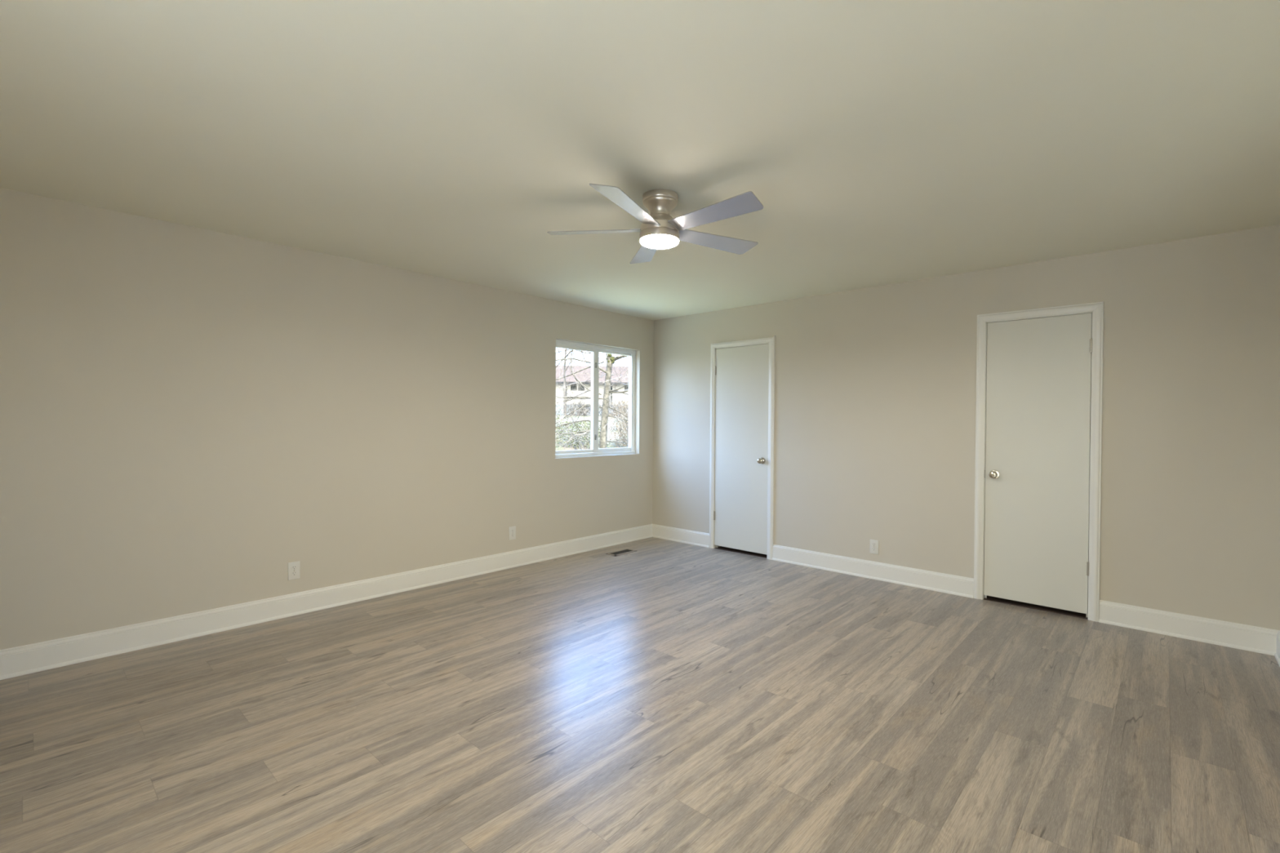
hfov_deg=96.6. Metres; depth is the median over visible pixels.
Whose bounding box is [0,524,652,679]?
baseboard
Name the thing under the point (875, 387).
wall
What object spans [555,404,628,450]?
ground
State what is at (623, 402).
dry shrub
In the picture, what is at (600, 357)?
tree
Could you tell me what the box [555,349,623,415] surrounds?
tree
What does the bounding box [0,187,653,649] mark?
wall
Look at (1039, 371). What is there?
door
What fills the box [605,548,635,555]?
floor vent
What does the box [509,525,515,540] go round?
wall outlet
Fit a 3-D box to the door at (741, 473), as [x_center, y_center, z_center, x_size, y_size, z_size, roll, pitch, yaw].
[1.020,0.197,5.665,0.734,2.121,0.186,1,1,43]
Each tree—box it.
[555,347,628,450]
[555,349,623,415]
[557,348,605,365]
[579,355,624,366]
[600,354,628,393]
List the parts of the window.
sash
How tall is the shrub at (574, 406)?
1.317 m
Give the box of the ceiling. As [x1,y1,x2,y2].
[0,0,1279,319]
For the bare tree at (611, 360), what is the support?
on the ground
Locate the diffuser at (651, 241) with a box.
[640,234,679,248]
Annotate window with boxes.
[555,339,635,457]
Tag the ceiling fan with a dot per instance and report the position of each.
(659, 229)
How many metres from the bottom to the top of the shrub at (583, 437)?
1.428 m
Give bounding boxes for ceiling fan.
[546,183,763,263]
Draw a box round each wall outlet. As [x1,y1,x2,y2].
[288,560,299,580]
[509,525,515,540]
[870,539,878,554]
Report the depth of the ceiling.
2.20 m
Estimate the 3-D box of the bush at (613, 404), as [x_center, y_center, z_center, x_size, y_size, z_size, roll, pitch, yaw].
[-1.119,-1.080,24.485,2.181,1.560,2.399,1,1,28]
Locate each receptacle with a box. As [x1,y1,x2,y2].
[291,565,297,570]
[291,571,297,576]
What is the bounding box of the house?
[555,365,628,404]
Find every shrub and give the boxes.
[555,405,574,439]
[555,408,610,449]
[601,396,628,431]
[608,409,628,448]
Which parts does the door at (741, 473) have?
casing, casing, knob, casing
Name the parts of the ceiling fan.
fan blade, fan blade, fan blade, fan blade, fan blade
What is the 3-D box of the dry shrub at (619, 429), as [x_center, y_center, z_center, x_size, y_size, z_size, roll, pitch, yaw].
[-0.066,0.144,15.717,1.725,1.247,1.606,0,1,-25]
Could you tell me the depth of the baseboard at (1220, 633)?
4.26 m
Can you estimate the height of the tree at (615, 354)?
7.875 m
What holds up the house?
on the ground
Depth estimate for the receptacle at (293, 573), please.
3.79 m
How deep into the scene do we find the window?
5.92 m
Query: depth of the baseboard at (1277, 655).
3.18 m
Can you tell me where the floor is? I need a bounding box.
[0,537,1279,852]
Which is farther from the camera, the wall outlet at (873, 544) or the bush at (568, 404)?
the bush at (568, 404)
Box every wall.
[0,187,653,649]
[652,224,1279,630]
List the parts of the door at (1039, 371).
casing, knob, casing, casing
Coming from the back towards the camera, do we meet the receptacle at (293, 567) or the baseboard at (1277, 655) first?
the receptacle at (293, 567)
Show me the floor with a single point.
(664, 695)
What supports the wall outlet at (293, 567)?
attached to the wall at (189, 415)
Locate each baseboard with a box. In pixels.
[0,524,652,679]
[652,524,1279,655]
[1274,631,1279,666]
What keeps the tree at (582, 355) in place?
on the ground
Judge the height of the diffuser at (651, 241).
0.022 m
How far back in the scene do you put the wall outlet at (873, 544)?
4.76 m
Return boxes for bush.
[555,386,602,416]
[598,386,628,417]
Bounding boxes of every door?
[709,335,775,559]
[973,301,1103,622]

